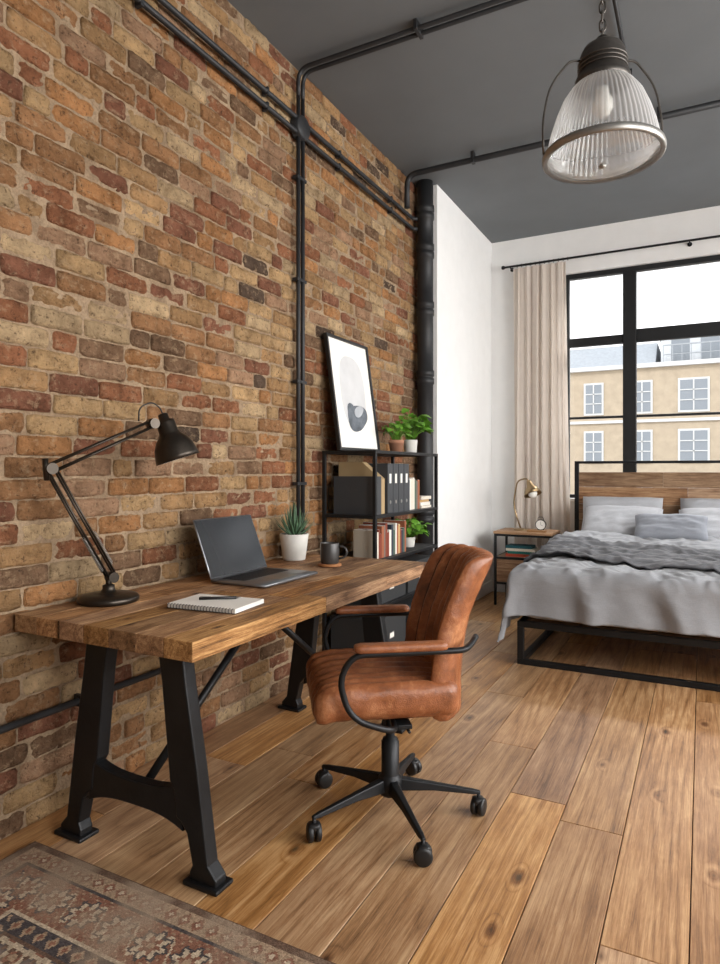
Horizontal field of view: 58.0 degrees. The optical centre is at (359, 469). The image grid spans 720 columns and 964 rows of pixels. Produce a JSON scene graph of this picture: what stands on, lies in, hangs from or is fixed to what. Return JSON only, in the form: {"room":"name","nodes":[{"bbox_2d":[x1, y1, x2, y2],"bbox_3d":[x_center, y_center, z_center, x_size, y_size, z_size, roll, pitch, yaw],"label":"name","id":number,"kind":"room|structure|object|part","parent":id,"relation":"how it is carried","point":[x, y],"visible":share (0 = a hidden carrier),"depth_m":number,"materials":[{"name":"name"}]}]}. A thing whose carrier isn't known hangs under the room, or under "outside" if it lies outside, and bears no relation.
{"room":"loft bedroom","nodes":[
{"label":"loft bedroom","id":0,"kind":"room"},
{"bbox_2d":[0,0,416,839],"bbox_3d":[-1.206,-0.560,2.517,0.222,3.690,6.933,0,0,28],"label":"wall","id":1,"kind":"structure","parent":0,"point":[148,200],"depth_m":2.86,"materials":[{"name":"brick"}]},
{"bbox_2d":[0,668,160,733],"bbox_3d":[-1.537,0.880,1.605,0.040,0.044,4.990,0,0,28],"label":"conduit pipe","id":2,"kind":"object","parent":1,"relation":"attached to","point":[39,715],"visible":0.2,"depth_m":2.40,"materials":[{"name":"black metal"}]},
{"bbox_2d":[134,0,417,230],"bbox_3d":[-1.116,-1.982,2.379,0.064,0.044,6.752,0,0,28],"label":"conduit pipe","id":3,"kind":"object","parent":1,"relation":"attached to","point":[139,4],"visible":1,"depth_m":3.42,"materials":[{"name":"black metal"}]},
{"bbox_2d":[157,0,417,220],"bbox_3d":[-1.116,-2.065,2.379,0.064,0.044,6.752,0,0,28],"label":"conduit pipe","id":4,"kind":"object","parent":1,"relation":"attached to","point":[265,90],"visible":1,"depth_m":3.53,"materials":[{"name":"black metal"}]},
{"bbox_2d":[290,95,309,531],"bbox_3d":[-0.350,-0.858,3.845,0.055,2.685,0.144,0,0,28],"label":"conduit pipe","id":5,"kind":"object","parent":1,"relation":"attached to","point":[300,122],"visible":0.85,"depth_m":3.82,"materials":[{"name":"black metal"}]},
{"bbox_2d":[280,533,308,560],"bbox_3d":[-0.368,0.427,3.629,0.162,0.145,0.162,0,0,28],"label":"pot","id":6,"kind":"object","parent":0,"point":[293,545],"depth_m":3.57,"materials":[{"name":"ceramic"}]},
{"bbox_2d":[0,591,719,963],"bbox_3d":[1.194,1.330,2.163,4.800,0.100,8.540,0,0,28],"label":"floor","id":7,"kind":"structure","parent":0,"point":[596,840],"depth_m":2.31,"materials":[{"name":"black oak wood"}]},
{"bbox_2d":[0,841,335,963],"bbox_3d":[-0.866,1.275,0.738,1.828,0.009,2.408,0,0,28],"label":"patterned area rug","id":8,"kind":"object","parent":7,"relation":"on","point":[57,907],"visible":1,"depth_m":1.81,"materials":[{"name":"fabric"}]},
{"bbox_2d":[15,554,426,896],"bbox_3d":[-0.403,0.890,2.893,0.839,0.779,1.854,0,0,28],"label":"wooden desk","id":9,"kind":"object","parent":7,"relation":"on","point":[180,638],"visible":0.77,"depth_m":2.21,"materials":[{"name":"brown wood"}]},
{"bbox_2d":[42,402,198,606],"bbox_3d":[-0.916,0.117,2.498,0.588,0.765,0.235,0,0,-35],"label":"desk lamp","id":10,"kind":"object","parent":9,"relation":"on","point":[172,444],"visible":1,"depth_m":2.44,"materials":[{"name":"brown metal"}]},
{"bbox_3d":[-0.728,-0.122,2.595,0.172,0.212,0.172,0,0,28],"label":"lamp shade","id":11,"kind":"part","parent":10,"relation":"part of","materials":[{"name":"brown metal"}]},
{"bbox_2d":[167,594,263,613],"bbox_3d":[-0.531,0.490,2.393,0.290,0.019,0.210,0,0,22],"label":"spiral notebook","id":12,"kind":"object","parent":9,"relation":"on","point":[228,606],"visible":1,"depth_m":2.35,"materials":[{"name":"white paper"}]},
{"bbox_2d":[199,596,240,599],"bbox_3d":[-0.521,0.475,2.421,0.153,0.013,0.011,0,0,-8],"label":"ballpoint pen","id":13,"kind":"object","parent":12,"relation":"on","point":[200,597],"visible":1,"depth_m":2.42,"materials":[{"name":"black plastic"}]},
{"bbox_2d":[192,515,317,587],"bbox_3d":[-0.476,0.361,3.008,0.404,0.274,0.420,0,0,28],"label":"laptop","id":14,"kind":"object","parent":9,"relation":"on","point":[230,546],"visible":1,"depth_m":3.02,"materials":[{"name":"grey metal"}]},
{"bbox_3d":[-0.607,0.354,3.076,0.110,0.260,0.420,0,0,28],"label":"lid","id":15,"kind":"part","parent":14,"relation":"part of","materials":[{"name":"grey metal"}]},
{"bbox_2d":[276,503,312,560],"bbox_3d":[-0.364,0.338,3.623,0.229,0.324,0.232,0,0,28],"label":"potted succulent","id":16,"kind":"object","parent":9,"relation":"on","point":[293,541],"visible":1,"depth_m":3.58,"materials":[{"name":"ceramic"}]},
{"bbox_2d":[318,562,341,566],"bbox_3d":[-0.158,0.493,3.394,0.124,0.012,0.124,0,0,28],"label":"coaster","id":17,"kind":"object","parent":9,"relation":"on","point":[320,564],"visible":0.74,"depth_m":3.35,"materials":[{"name":"brown wood"}]},
{"bbox_2d":[320,542,347,563],"bbox_3d":[-0.140,0.433,3.384,0.138,0.108,0.098,0,0,28],"label":"coffee mug","id":18,"kind":"object","parent":17,"relation":"on","point":[329,551],"visible":1,"depth_m":3.36,"materials":[{"name":"black ceramic"}]},
{"bbox_3d":[-0.088,0.430,3.383,0.047,0.073,0.013,0,0,1],"label":"handle","id":19,"kind":"part","parent":18,"relation":"part of","materials":[{"name":"black ceramic"}]},
{"bbox_2d":[322,450,437,650],"bbox_3d":[0.170,0.580,4.442,0.375,1.400,1.040,0,0,28],"label":"metal shelving unit","id":20,"kind":"object","parent":7,"relation":"on","point":[418,547],"visible":0.32,"depth_m":4.07,"materials":[{"name":"metal"}]},
{"bbox_2d":[323,332,379,450],"bbox_3d":[-0.044,-0.496,4.328,0.128,0.746,0.570,0,0,28],"label":"framed art print","id":21,"kind":"object","parent":20,"relation":"on","point":[348,364],"visible":0.91,"depth_m":4.30,"materials":[{"name":"white paper"}]},
{"bbox_2d":[339,462,384,513],"bbox_3d":[0.009,0.112,4.120,0.300,0.325,0.060,0,0,28],"label":"magazine file","id":22,"kind":"object","parent":20,"relation":"on","point":[345,468],"visible":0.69,"depth_m":4.09,"materials":[{"name":"beige cardboard"}]},
{"bbox_2d":[330,614,405,648],"bbox_3d":[0.060,1.038,4.217,0.328,0.240,0.448,0,0,28],"label":"storage box","id":23,"kind":"object","parent":20,"relation":"in","point":[345,632],"visible":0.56,"depth_m":4.07,"materials":[{"name":"grey"}]},
{"bbox_2d":[334,463,408,514],"bbox_3d":[0.082,0.117,4.230,0.307,0.315,0.483,0,0,28],"label":"binders","id":24,"kind":"object","parent":20,"relation":"in","point":[352,494],"visible":0.96,"depth_m":4.07,"materials":[{"name":"black cardboard"},{"name":"brown cardboard"},{"name":"white paper"}]},
{"bbox_2d":[350,582,405,604],"bbox_3d":[0.060,0.729,4.217,0.328,0.200,0.448,0,0,28],"label":"storage box","id":25,"kind":"object","parent":20,"relation":"in","point":[394,592],"visible":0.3,"depth_m":4.15,"materials":[{"name":"grey"}]},
{"bbox_2d":[353,520,405,558],"bbox_3d":[0.127,0.442,4.212,0.169,0.215,0.473,0,0,28],"label":"books","id":26,"kind":"object","parent":20,"relation":"in","point":[391,534],"visible":0.91,"depth_m":4.08,"materials":[{"name":"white paper"}]},
{"bbox_2d":[381,421,412,451],"bbox_3d":[0.264,-0.236,4.575,0.220,0.230,0.267,0,0,10],"label":"potted plant","id":27,"kind":"object","parent":20,"relation":"on","point":[396,444],"visible":0.96,"depth_m":4.55,"materials":[{"name":"green plant"}]},
{"bbox_3d":[0.256,-0.166,4.589,0.112,0.090,0.112,0,0,28],"label":"pot","id":28,"kind":"part","parent":27,"relation":"part of","materials":[{"name":"ceramic"}]},
{"bbox_2d":[395,595,413,622],"bbox_3d":[0.288,1.038,4.651,0.328,0.240,0.468,0,0,28],"label":"storage box","id":29,"kind":"object","parent":20,"relation":"in","point":[407,601],"visible":0.02,"depth_m":4.51,"materials":[{"name":"grey"}]},
{"bbox_2d":[395,554,430,592],"bbox_3d":[0.288,0.729,4.651,0.328,0.200,0.468,0,0,28],"label":"storage box","id":30,"kind":"object","parent":20,"relation":"in","point":[411,585],"visible":0.19,"depth_m":4.56,"materials":[{"name":"grey"}]},
{"bbox_2d":[395,518,432,546],"bbox_3d":[0.354,0.445,4.641,0.323,0.208,0.354,0,0,28],"label":"potted plant","id":31,"kind":"object","parent":20,"relation":"on","point":[414,524],"visible":0.61,"depth_m":4.61,"materials":[{"name":"green plant"}]},
{"bbox_3d":[0.347,0.514,4.654,0.100,0.070,0.100,0,0,28],"label":"pot","id":32,"kind":"part","parent":31,"relation":"part of","materials":[{"name":"ceramic"}]},
{"bbox_2d":[395,408,433,451],"bbox_3d":[0.386,-0.287,4.778,0.323,0.333,0.282,0,0,-1],"label":"potted plant","id":33,"kind":"object","parent":20,"relation":"on","point":[410,444],"visible":0.69,"depth_m":4.75,"materials":[{"name":"green plant"}]},
{"bbox_3d":[0.372,-0.171,4.787,0.104,0.100,0.104,0,0,28],"label":"pot","id":34,"kind":"part","parent":33,"relation":"part of","materials":[{"name":"ceramic"}]},
{"bbox_2d":[409,478,419,509],"bbox_3d":[0.295,0.150,4.546,0.170,0.248,0.221,0,0,28],"label":"books","id":35,"kind":"object","parent":20,"relation":"in","point":[414,485],"visible":0.34,"depth_m":4.52,"materials":[{"name":"white paper"}]},
{"bbox_2d":[420,496,430,507],"bbox_3d":[0.374,0.232,4.767,0.243,0.084,0.185,0,0,28],"label":"books","id":36,"kind":"object","parent":20,"relation":"in","point":[424,500],"visible":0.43,"depth_m":4.70,"materials":[{"name":"white paper"}]},
{"bbox_2d":[306,543,492,867],"bbox_3d":[0.145,0.788,2.422,0.691,0.983,0.684,0,0,-5],"label":"leather office chair","id":37,"kind":"object","parent":7,"relation":"on","point":[418,676],"visible":1,"depth_m":2.27,"materials":[{"name":"leather"}]},
{"bbox_3d":[0.051,0.581,2.713,0.310,0.028,0.054,0,0,-8],"label":"armrest","id":38,"kind":"part","parent":37,"relation":"part of","materials":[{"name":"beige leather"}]},
{"bbox_3d":[0.064,0.794,2.420,0.506,0.152,0.507,0,0,-8],"label":"seat","id":39,"kind":"part","parent":37,"relation":"part of","materials":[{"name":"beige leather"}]},
{"bbox_3d":[0.135,0.581,2.135,0.310,0.028,0.054,0,0,-8],"label":"armrest","id":40,"kind":"part","parent":37,"relation":"part of","materials":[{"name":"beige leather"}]},
{"bbox_3d":[0.347,0.585,2.460,0.280,0.577,0.461,0,0,-8],"label":"backrest","id":41,"kind":"part","parent":37,"relation":"part of","materials":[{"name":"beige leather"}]},
{"bbox_2d":[416,179,433,554],"bbox_3d":[0.544,-0.559,5.420,0.147,3.678,0.147,0,0,-23],"label":"drainpipe","id":42,"kind":"object","parent":7,"relation":"on","point":[425,207],"visible":0.88,"depth_m":5.36,"materials":[{"name":"black metal"}]},
{"bbox_2d":[493,528,559,604],"bbox_3d":[1.603,0.930,6.236,0.540,0.700,0.439,0,0,28],"label":"nightstand","id":43,"kind":"object","parent":7,"relation":"on","point":[503,564],"visible":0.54,"depth_m":6.14,"materials":[{"name":"brown wood"}]},
{"bbox_3d":[1.597,0.951,6.224,0.482,0.215,0.412,0,0,28],"label":"drawer","id":44,"kind":"part","parent":43,"relation":"part of","materials":[{"name":"brown wood"}]},
{"bbox_2d":[506,543,538,556],"bbox_3d":[1.545,0.765,6.182,0.276,0.103,0.180,0,0,28],"label":"books","id":45,"kind":"object","parent":43,"relation":"on","point":[514,550],"visible":0.75,"depth_m":6.12,"materials":[{"name":"teal paper"}]},
{"bbox_3d":[1.605,0.942,6.240,0.530,0.676,0.420,0,0,28],"label":"frame","id":46,"kind":"part","parent":43,"relation":"part of","materials":[{"name":"metal"}]},
{"bbox_2d":[513,478,541,530],"bbox_3d":[1.596,0.328,6.210,0.285,0.502,0.226,0,0,28],"label":"bedside lamp","id":47,"kind":"object","parent":43,"relation":"on","point":[531,491],"depth_m":6.18,"materials":[{"name":"gold metal"}]},
{"bbox_2d":[535,517,546,529],"bbox_3d":[1.713,0.511,6.155,0.100,0.137,0.050,0,0,22],"label":"alarm clock","id":48,"kind":"object","parent":43,"relation":"on","point":[540,524],"visible":0.98,"depth_m":6.14,"materials":[{"name":"metal"}]},
{"bbox_2d":[497,460,719,691],"bbox_3d":[2.282,0.598,4.833,1.960,1.365,2.311,0,0,28],"label":"bed","id":49,"kind":"object","parent":7,"relation":"on","point":[633,565],"visible":1,"depth_m":4.26,"materials":[{"name":"fabric"}]},
{"bbox_2d":[497,530,719,641],"bbox_3d":[2.175,0.831,4.628,1.949,0.601,1.850,0,0,28],"label":"duvet","id":50,"kind":"object","parent":49,"relation":"on","point":[651,586],"depth_m":4.11,"materials":[{"name":"grey fabric"}]},
{"bbox_3d":[2.288,1.137,4.842,1.700,0.285,2.140,0,0,28],"label":"steel frame","id":51,"kind":"part","parent":49,"relation":"part of","materials":[{"name":"black metal"}]},
{"bbox_2d":[523,534,719,572],"bbox_3d":[2.158,0.721,4.577,2.069,0.359,0.989,0,0,36],"label":"throw blanket","id":52,"kind":"object","parent":49,"relation":"on","point":[584,551],"depth_m":4.60,"materials":[{"name":"grey fabric"}]},
{"bbox_2d":[581,496,662,530],"bbox_3d":[2.375,0.445,5.911,0.694,0.399,0.295,0,0,28],"label":"pillow","id":53,"kind":"object","parent":49,"relation":"on","point":[590,504],"depth_m":5.87,"materials":[{"name":"fabric"}]},
{"bbox_2d":[582,505,662,535],"bbox_3d":[2.311,0.480,5.745,0.660,0.323,0.346,0,0,28],"label":"pillow","id":54,"kind":"object","parent":49,"relation":"on","point":[622,519],"depth_m":5.71,"materials":[{"name":"fabric"}]},
{"bbox_3d":[2.288,0.845,4.842,1.660,0.300,2.080,0,0,28],"label":"mattress","id":55,"kind":"part","parent":49,"relation":"part of","materials":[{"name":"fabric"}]},
{"bbox_3d":[2.812,0.598,5.840,1.700,1.365,0.035,0,0,28],"label":"headboard frame","id":56,"kind":"part","parent":49,"relation":"part of","materials":[{"name":"wood"}]},
{"bbox_2d":[634,513,707,540],"bbox_3d":[2.576,0.478,5.391,0.563,0.230,0.238,0,0,28],"label":"cushion","id":57,"kind":"object","parent":49,"relation":"on","point":[647,526],"depth_m":5.33,"materials":[{"name":"grey fabric"}]},
{"bbox_2d":[679,508,719,538],"bbox_3d":[3.001,0.479,5.382,0.660,0.323,0.347,0,0,28],"label":"pillow","id":58,"kind":"object","parent":49,"relation":"on","point":[710,517],"depth_m":5.35,"materials":[{"name":"fabric"}]},
{"bbox_2d":[680,498,719,508],"bbox_3d":[3.100,0.445,5.526,0.696,0.400,0.301,0,0,28],"label":"pillow","id":59,"kind":"object","parent":49,"relation":"on","point":[685,503],"depth_m":5.62,"materials":[{"name":"fabric"}]},
{"bbox_2d":[433,184,491,584],"bbox_3d":[0.853,-0.560,6.260,0.380,3.680,1.605,0,0,28],"label":"wall","id":60,"kind":"structure","parent":0,"point":[462,261],"depth_m":5.99,"materials":[{"name":"white paint"}]},
{"bbox_2d":[475,580,492,600],"bbox_3d":[1.024,1.220,6.162,0.015,0.120,1.588,0,0,28],"label":"baseboard","id":61,"kind":"structure","parent":60,"relation":"attached to","point":[486,588],"depth_m":6.63,"materials":[{"name":"white paint"}]},
{"bbox_2d":[227,0,719,242],"bbox_3d":[1.328,-2.500,2.149,5.050,0.200,9.040,0,0,28],"label":"ceiling","id":62,"kind":"structure","parent":0,"point":[480,85],"depth_m":4.17,"materials":[{"name":"grey paint"}]},
{"bbox_2d":[296,0,527,99],"bbox_3d":[1.648,-2.300,2.794,4.544,0.199,0.100,0,0,28],"label":"conduit","id":63,"kind":"object","parent":62,"relation":"attached to","point":[418,28],"depth_m":3.53,"materials":[{"name":"black metal"}]},
{"bbox_2d":[404,100,719,208],"bbox_3d":[2.356,-2.240,4.117,4.524,0.319,0.050,0,0,28],"label":"conduit","id":64,"kind":"object","parent":62,"relation":"attached to","point":[473,159],"depth_m":4.75,"materials":[{"name":"black metal"}]},
{"bbox_2d":[542,0,666,183],"bbox_3d":[0.895,-1.756,2.399,0.430,1.287,0.430,0,0,28],"label":"pendant lamp","id":65,"kind":"object","parent":62,"relation":"hanging from","point":[603,72],"visible":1,"depth_m":2.37,"materials":[{"name":"clear glass"}]},
{"bbox_3d":[0.895,-1.979,2.399,0.021,0.799,0.021,0,0,-17],"label":"chain","id":66,"kind":"part","parent":65,"relation":"part of","materials":[{"name":"metal"}]},
{"bbox_3d":[0.895,-1.363,2.399,0.076,0.115,0.076,0,0,28],"label":"bulb","id":67,"kind":"part","parent":65,"relation":"part of","materials":[{"name":"white glass"}]},
{"bbox_3d":[0.895,-1.298,2.399,0.399,0.255,0.399,0,0,28],"label":"lamp shade","id":68,"kind":"part","parent":65,"relation":"part of","materials":[{"name":"clear glass"}]},
{"bbox_2d":[612,0,637,117],"bbox_3d":[0.336,-2.378,1.476,0.040,0.042,6.505,0,0,28],"label":"conduit","id":69,"kind":"object","parent":62,"relation":"attached to","point":[615,4],"depth_m":3.54,"materials":[{"name":"metal"}]},
{"bbox_2d":[492,206,719,579],"bbox_3d":[3.363,-0.510,6.016,5.050,3.780,0.300,0,0,28],"label":"wall","id":70,"kind":"structure","parent":0,"point":[704,222],"depth_m":6.62,"materials":[{"name":"white paint"}]},
{"bbox_2d":[493,580,504,591],"bbox_3d":[3.347,1.220,5.846,4.420,0.120,0.015,0,0,28],"label":"baseboard","id":71,"kind":"structure","parent":70,"relation":"attached to","point":[500,587],"depth_m":6.82,"materials":[{"name":"white paint"}]},
{"bbox_2d":[501,235,719,271],"bbox_3d":[3.013,-2.084,5.951,3.462,0.042,0.139,0,0,28],"label":"curtain rod","id":72,"kind":"object","parent":70,"relation":"attached to","point":[689,244],"depth_m":6.20,"materials":[{"name":"black metal"}]},
{"bbox_2d":[513,261,569,549],"bbox_3d":[1.825,-0.400,6.522,0.576,3.320,0.073,0,0,28],"label":"curtain","id":73,"kind":"object","parent":72,"relation":"hanging from","point":[540,311],"visible":0.73,"depth_m":6.51,"materials":[{"name":"beige fabric"}]},
{"bbox_2d":[566,254,719,497],"bbox_3d":[3.125,-0.845,6.048,2.340,2.250,0.085,0,0,28],"label":"frame","id":74,"kind":"object","parent":70,"relation":"attached to","point":[631,335],"visible":0.67,"depth_m":6.27,"materials":[{"name":"black metal"}]},
{"label":"outside","id":75,"kind":"structure","parent":0,"visible":0},
{"bbox_3d":[13.765,9.380,30.781,120.000,0.200,52.700,0,0,28],"label":"street","id":76,"kind":"object","parent":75,"visible":0},
{"bbox_2d":[570,358,719,493],"bbox_3d":[12.345,2.390,32.376,40.000,13.780,9.200,0,0,28],"label":"facade","id":77,"kind":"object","parent":76,"relation":"on","point":[664,375],"visible":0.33,"depth_m":27.37,"materials":[{"name":"beige paint"}]},
{"bbox_2d":[570,343,660,367],"bbox_3d":[4.603,-5.085,36.562,22.400,1.170,8.800,0,0,28],"label":"mansard roof","id":78,"kind":"structure","parent":77,"relation":"on","point":[650,352],"depth_m":29.12,"materials":[{"name":"stone"}]},
{"bbox_2d":[584,376,709,487],"bbox_3d":[10.228,2.180,28.461,35.920,11.960,0.100,0,0,28],"label":"windows","id":79,"kind":"structure","parent":77,"relation":"attached to","point":[693,392],"depth_m":27.35,"materials":[{"name":"grey glass"}]},
{"bbox_2d":[660,336,719,361],"bbox_3d":[18.162,-5.070,27.756,9.600,1.500,5.960,0,0,28],"label":"dormer windows","id":80,"kind":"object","parent":77,"relation":"on","point":[702,347],"visible":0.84,"depth_m":27.12,"materials":[{"name":"grey"}]}
]}

